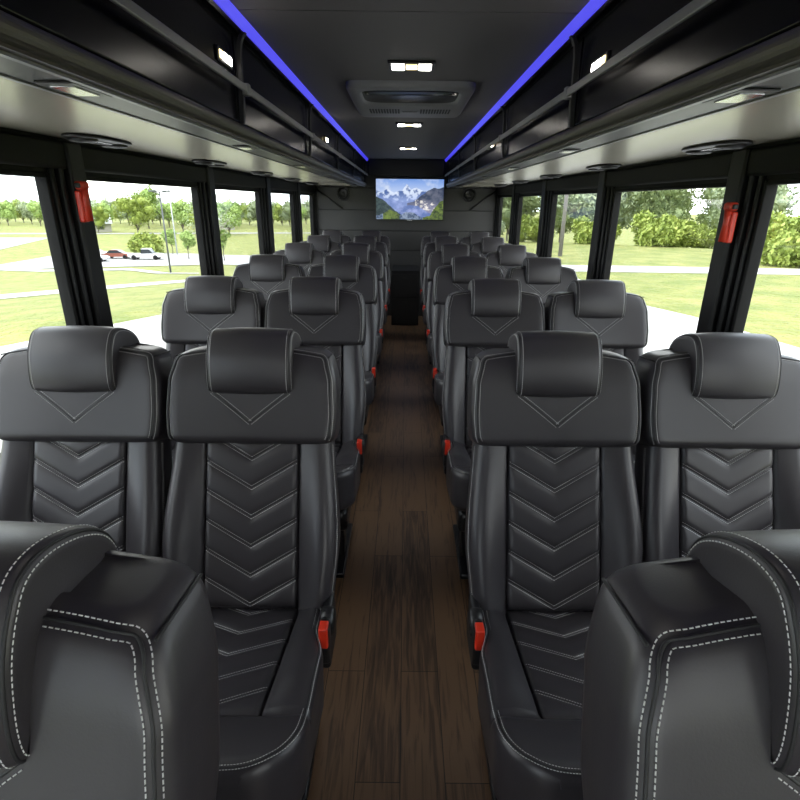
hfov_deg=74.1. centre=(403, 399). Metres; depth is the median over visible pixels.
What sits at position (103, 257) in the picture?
car
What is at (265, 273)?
seat
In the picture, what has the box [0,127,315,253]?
wall
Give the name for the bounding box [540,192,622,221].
tree
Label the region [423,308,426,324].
seat cushion
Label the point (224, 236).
sapling
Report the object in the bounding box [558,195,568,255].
utility pole
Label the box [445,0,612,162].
led strip
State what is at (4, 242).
parking lot
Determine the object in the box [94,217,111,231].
pavilion
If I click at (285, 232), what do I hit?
road
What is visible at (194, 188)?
window
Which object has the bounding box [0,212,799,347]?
ground
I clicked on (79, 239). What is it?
window pillars
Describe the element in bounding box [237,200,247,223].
tree
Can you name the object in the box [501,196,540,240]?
tree
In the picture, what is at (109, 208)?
tree
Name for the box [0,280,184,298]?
path
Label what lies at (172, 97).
rack
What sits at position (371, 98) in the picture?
air conditioning unit
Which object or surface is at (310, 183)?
air vent
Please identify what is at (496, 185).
air vent
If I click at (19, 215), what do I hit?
tree
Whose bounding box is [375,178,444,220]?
television
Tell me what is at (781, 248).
bush
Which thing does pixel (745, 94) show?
light
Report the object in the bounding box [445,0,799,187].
rack
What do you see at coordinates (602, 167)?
air vent
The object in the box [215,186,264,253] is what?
window
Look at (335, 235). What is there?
seat
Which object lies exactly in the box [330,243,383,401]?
seat
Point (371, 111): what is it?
grille
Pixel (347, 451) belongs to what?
seat cushion
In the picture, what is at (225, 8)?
led strip
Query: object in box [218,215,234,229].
house
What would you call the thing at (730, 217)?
hammer
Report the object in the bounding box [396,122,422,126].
recessed light
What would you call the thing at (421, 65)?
recessed light
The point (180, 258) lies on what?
parking lot
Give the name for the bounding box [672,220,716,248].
bush
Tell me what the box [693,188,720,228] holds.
tree
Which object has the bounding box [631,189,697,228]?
tree
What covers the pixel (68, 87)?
light
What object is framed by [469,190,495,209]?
strut
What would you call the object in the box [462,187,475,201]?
speaker
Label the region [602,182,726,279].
window
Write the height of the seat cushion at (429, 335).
0.245 m
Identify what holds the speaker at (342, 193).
attached to the wall at (357, 215)
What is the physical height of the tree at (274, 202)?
10.164 m
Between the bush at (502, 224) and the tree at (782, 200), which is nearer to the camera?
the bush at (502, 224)
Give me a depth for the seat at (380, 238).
6.07 m
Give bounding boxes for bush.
[126,231,165,252]
[501,220,505,234]
[520,214,554,241]
[570,215,621,243]
[630,209,699,246]
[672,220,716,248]
[761,211,799,267]
[773,211,799,226]
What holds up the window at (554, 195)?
in the wall at (777, 159)
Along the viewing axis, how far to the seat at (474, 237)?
6.06 m
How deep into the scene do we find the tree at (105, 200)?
227.54 m
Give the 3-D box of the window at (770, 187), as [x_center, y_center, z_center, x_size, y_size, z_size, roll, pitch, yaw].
[1.162,-0.165,1.380,0.040,0.791,0.950,1,20,0]
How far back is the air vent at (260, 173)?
3.52 m
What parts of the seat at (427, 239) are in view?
backrest, shoulder panel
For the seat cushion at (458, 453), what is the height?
0.245 m
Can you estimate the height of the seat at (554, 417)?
1.116 m
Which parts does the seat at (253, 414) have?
backrest, shoulder panel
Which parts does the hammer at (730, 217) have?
handle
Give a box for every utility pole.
[168,189,177,253]
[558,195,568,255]
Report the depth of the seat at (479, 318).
2.30 m
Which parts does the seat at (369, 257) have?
shoulder panel, backrest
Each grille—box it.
[369,109,399,113]
[420,110,449,113]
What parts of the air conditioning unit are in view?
opening panel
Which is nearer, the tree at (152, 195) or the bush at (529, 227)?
the bush at (529, 227)
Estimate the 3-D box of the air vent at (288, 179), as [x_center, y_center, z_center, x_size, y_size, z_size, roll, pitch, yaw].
[-0.965,-1.901,4.579,0.124,0.017,0.310,1,20,0]
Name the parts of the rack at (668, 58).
door, door, door, post, door, post, door, post, edge trim, edge trim, underside panel, door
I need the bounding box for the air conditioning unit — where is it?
[346,80,475,117]
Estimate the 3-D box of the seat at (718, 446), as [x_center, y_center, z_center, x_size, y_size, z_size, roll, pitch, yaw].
[0.840,0.465,1.256,0.450,1.116,0.872,1,20,0]
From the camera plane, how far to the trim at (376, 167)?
6.39 m
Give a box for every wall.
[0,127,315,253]
[313,161,499,315]
[497,138,799,256]
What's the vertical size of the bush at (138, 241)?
4.748 m
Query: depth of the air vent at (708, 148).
1.63 m
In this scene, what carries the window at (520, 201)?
in the wall at (777, 159)
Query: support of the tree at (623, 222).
on the ground
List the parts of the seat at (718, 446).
backrest, shoulder panel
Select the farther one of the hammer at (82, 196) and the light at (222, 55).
the hammer at (82, 196)
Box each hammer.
[74,181,93,221]
[718,202,738,242]
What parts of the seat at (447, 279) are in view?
backrest, seat frame, shoulder panel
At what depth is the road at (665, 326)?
10.06 m
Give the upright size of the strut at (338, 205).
0.246 m
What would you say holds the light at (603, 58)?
attached to the rack at (668, 58)
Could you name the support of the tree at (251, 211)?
on the ground
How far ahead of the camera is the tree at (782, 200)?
49.65 m
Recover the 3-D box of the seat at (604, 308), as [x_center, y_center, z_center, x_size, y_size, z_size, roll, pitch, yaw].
[0.844,0.112,2.200,0.450,1.116,0.872,1,20,0]
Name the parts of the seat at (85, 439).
backrest, shoulder panel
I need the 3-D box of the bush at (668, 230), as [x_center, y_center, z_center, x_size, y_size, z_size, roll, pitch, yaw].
[15.462,-10.213,32.012,3.410,2.453,3.956,-12,24,-31]
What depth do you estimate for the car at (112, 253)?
91.03 m
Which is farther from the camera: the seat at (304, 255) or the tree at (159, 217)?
the tree at (159, 217)
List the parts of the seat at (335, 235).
shoulder panel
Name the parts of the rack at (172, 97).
door, underside panel, edge trim, grab rail, post, door, post, door, post, door, post, door, door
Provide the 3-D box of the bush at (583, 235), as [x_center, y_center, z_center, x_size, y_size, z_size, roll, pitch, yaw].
[11.826,-10.525,33.137,2.714,1.952,3.149,-14,25,-34]
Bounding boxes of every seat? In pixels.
[0,326,173,557]
[0,521,219,799]
[161,275,265,464]
[162,327,340,799]
[233,254,305,302]
[264,277,365,577]
[274,242,325,275]
[299,235,341,254]
[306,255,377,453]
[322,230,350,247]
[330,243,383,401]
[346,236,387,363]
[353,230,390,332]
[420,231,457,336]
[422,236,466,363]
[426,244,480,399]
[431,256,503,454]
[442,278,544,578]
[460,232,489,249]
[465,331,642,799]
[469,237,511,256]
[485,245,537,278]
[505,257,577,305]
[544,279,648,464]
[581,529,799,799]
[634,332,799,562]
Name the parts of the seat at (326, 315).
shoulder panel, seat frame, backrest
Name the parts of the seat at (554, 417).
shoulder panel, backrest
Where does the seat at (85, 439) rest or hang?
on the floor
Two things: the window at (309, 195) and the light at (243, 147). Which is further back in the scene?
the window at (309, 195)
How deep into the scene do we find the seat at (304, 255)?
4.17 m
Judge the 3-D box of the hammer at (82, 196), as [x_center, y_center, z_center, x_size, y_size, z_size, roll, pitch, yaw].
[-1.079,-0.667,1.785,0.039,0.130,0.054,1,20,0]
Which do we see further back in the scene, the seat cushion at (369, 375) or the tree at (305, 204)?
the tree at (305, 204)
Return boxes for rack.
[0,0,367,186]
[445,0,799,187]
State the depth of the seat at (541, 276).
3.24 m
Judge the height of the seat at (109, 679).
1.116 m
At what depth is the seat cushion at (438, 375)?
2.85 m
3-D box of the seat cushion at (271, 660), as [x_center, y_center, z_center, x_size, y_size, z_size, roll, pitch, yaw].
[-0.401,0.630,1.159,0.444,0.245,0.568,1,20,0]
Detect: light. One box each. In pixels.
[34,80,111,96]
[215,44,232,69]
[232,145,259,149]
[388,60,435,70]
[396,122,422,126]
[399,147,417,149]
[506,167,519,169]
[554,149,580,152]
[591,50,609,71]
[703,88,780,103]
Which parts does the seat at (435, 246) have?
backrest, shoulder panel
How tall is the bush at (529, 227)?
2.002 m
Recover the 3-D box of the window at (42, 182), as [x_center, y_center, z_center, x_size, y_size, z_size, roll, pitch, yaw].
[-1.158,-0.189,1.380,0.040,0.791,0.950,1,20,0]
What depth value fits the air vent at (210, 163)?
2.57 m
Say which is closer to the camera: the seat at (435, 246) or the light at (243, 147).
the light at (243, 147)
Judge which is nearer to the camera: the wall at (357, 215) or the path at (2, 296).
the wall at (357, 215)
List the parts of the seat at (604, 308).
shoulder panel, backrest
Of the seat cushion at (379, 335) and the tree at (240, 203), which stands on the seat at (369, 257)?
the seat cushion at (379, 335)
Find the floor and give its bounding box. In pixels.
[307,315,491,799]
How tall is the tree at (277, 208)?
9.673 m
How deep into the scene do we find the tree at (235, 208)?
153.08 m
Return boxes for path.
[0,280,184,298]
[6,269,198,273]
[562,265,799,274]
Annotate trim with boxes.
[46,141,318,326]
[368,159,444,176]
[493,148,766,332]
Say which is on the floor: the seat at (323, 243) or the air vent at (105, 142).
the seat at (323, 243)
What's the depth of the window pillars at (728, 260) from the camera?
1.88 m
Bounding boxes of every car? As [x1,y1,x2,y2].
[100,254,109,260]
[102,249,129,258]
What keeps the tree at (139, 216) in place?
on the ground
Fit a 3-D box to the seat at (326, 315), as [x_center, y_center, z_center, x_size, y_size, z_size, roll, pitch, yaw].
[-0.393,0.100,2.200,0.459,1.116,0.876,1,20,0]
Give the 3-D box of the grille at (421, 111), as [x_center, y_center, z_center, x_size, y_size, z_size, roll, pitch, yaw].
[0.166,-1.554,2.859,0.159,0.002,0.135,1,20,0]
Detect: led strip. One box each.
[208,0,367,161]
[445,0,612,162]
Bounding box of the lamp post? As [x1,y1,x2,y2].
[148,190,171,272]
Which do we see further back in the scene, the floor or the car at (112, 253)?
the car at (112, 253)
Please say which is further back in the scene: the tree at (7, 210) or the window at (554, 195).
the tree at (7, 210)
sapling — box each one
[160,229,176,251]
[179,230,196,258]
[220,229,230,259]
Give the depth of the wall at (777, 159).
2.14 m
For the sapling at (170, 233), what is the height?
4.828 m
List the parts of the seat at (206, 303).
backrest, shoulder panel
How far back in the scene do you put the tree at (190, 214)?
158.17 m
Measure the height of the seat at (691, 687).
1.116 m
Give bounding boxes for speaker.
[336,186,349,200]
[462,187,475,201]
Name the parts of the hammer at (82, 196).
handle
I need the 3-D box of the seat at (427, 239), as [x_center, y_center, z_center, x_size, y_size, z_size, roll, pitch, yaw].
[0.405,-1.303,5.977,0.459,1.116,0.876,1,20,0]
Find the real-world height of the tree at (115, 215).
9.625 m
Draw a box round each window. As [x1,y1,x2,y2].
[0,168,78,454]
[86,175,208,275]
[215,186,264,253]
[271,191,295,242]
[301,193,313,234]
[497,195,511,236]
[515,194,540,244]
[546,190,596,256]
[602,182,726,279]
[730,178,799,332]
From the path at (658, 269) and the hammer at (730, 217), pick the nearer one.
the hammer at (730, 217)
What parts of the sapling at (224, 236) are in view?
crown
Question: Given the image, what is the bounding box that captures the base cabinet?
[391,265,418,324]
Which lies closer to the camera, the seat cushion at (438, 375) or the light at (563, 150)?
the light at (563, 150)
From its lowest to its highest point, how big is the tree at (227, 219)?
10.107 m
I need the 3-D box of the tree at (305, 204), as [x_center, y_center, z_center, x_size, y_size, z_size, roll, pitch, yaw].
[-43.168,-82.318,231.839,9.448,11.074,9.457,-13,24,-32]
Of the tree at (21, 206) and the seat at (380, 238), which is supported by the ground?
the tree at (21, 206)
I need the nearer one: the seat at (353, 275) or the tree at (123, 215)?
the seat at (353, 275)
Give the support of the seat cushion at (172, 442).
on the seat at (206, 303)
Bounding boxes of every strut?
[316,188,342,208]
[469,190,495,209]
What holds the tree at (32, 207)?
on the ground
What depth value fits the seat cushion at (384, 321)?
4.73 m
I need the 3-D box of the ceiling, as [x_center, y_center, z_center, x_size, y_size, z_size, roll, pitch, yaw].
[0.015,-1.406,2.266,2.300,0.080,9.030,1,20,0]
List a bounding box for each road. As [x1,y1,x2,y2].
[0,232,310,233]
[0,279,799,452]
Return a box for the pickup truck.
[127,248,163,259]
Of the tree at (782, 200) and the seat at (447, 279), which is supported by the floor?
the seat at (447, 279)
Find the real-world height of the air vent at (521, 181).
0.017 m
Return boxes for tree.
[0,199,16,225]
[3,197,20,221]
[10,198,27,221]
[15,198,38,223]
[26,200,42,225]
[90,198,98,205]
[91,204,111,232]
[92,200,113,220]
[99,197,116,222]
[111,203,123,223]
[112,192,156,231]
[113,198,130,224]
[127,185,160,228]
[153,198,166,225]
[157,202,174,226]
[164,198,192,230]
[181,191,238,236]
[188,207,194,225]
[217,198,241,234]
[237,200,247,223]
[239,202,252,224]
[246,199,256,221]
[272,201,278,223]
[272,202,285,225]
[279,200,290,225]
[289,206,307,220]
[301,199,309,224]
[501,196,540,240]
[538,202,574,241]
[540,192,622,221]
[589,192,632,228]
[619,189,696,222]
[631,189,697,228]
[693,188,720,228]
[707,185,799,226]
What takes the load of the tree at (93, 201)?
on the ground
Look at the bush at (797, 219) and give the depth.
30.48 m
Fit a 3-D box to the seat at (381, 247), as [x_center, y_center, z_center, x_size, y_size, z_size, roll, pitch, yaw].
[-0.382,-0.958,5.033,0.459,1.116,0.876,1,20,0]
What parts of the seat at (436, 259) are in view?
backrest, shoulder panel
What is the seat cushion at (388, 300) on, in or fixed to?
on the seat at (380, 238)
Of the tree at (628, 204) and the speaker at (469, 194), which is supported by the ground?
the tree at (628, 204)
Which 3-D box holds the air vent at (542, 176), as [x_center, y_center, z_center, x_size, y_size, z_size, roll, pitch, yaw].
[1.001,-1.522,3.618,0.124,0.017,0.310,1,20,0]
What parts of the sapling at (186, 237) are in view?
crown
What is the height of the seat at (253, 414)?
1.116 m
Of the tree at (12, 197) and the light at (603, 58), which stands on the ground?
the tree at (12, 197)
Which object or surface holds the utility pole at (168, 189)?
on the ground
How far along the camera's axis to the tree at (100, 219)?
159.14 m
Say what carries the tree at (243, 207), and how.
on the ground
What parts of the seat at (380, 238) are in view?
shoulder panel, backrest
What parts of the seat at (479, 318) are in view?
backrest, seat frame, shoulder panel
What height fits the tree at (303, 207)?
9.261 m
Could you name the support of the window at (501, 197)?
in the wall at (777, 159)
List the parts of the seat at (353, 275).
shoulder panel, seat frame, backrest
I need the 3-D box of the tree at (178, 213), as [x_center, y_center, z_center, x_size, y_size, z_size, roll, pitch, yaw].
[-70.398,-58.106,166.911,8.580,10.614,8.009,15,25,33]
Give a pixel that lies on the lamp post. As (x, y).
(162, 191)
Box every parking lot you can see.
[0,238,46,249]
[0,253,250,269]
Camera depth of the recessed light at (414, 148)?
4.98 m
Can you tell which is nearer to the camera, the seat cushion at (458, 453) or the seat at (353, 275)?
the seat cushion at (458, 453)
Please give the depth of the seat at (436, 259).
4.18 m
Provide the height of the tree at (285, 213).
10.694 m
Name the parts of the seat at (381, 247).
shoulder panel, backrest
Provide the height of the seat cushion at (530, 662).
0.245 m
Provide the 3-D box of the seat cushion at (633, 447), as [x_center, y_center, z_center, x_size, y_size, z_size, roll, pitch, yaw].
[0.842,0.290,2.104,0.444,0.245,0.568,1,20,0]
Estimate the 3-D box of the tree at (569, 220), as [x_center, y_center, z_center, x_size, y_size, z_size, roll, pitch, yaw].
[20.258,-23.860,67.747,7.101,8.791,8.026,14,24,32]
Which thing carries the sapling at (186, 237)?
on the ground
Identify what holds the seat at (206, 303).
on the floor
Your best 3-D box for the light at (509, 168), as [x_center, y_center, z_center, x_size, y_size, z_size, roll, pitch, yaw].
[0.573,-1.229,2.816,0.064,0.006,0.120,1,20,0]
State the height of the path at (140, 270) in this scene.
3.656 m
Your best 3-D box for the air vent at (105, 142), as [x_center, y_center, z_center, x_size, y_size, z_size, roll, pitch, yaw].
[-0.976,-0.826,1.698,0.124,0.017,0.310,1,20,0]
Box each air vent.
[61,133,131,148]
[191,160,226,166]
[250,171,272,175]
[284,178,300,180]
[305,182,318,184]
[494,184,506,186]
[512,180,528,183]
[539,175,562,178]
[586,164,620,170]
[681,140,752,154]
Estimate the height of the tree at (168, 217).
9.599 m
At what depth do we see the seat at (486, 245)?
5.12 m
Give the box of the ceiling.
[206,0,614,159]
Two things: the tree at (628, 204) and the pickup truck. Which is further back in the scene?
the pickup truck
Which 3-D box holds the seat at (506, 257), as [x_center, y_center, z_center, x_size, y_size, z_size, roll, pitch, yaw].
[0.851,-0.593,4.089,0.450,1.116,0.872,1,20,0]
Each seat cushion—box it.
[171,439,174,449]
[216,608,323,799]
[336,440,359,509]
[365,371,373,405]
[377,333,381,354]
[383,308,385,323]
[387,291,389,304]
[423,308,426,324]
[427,333,431,354]
[434,371,443,406]
[446,441,470,511]
[478,610,582,799]
[632,444,635,454]
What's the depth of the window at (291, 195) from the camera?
5.41 m

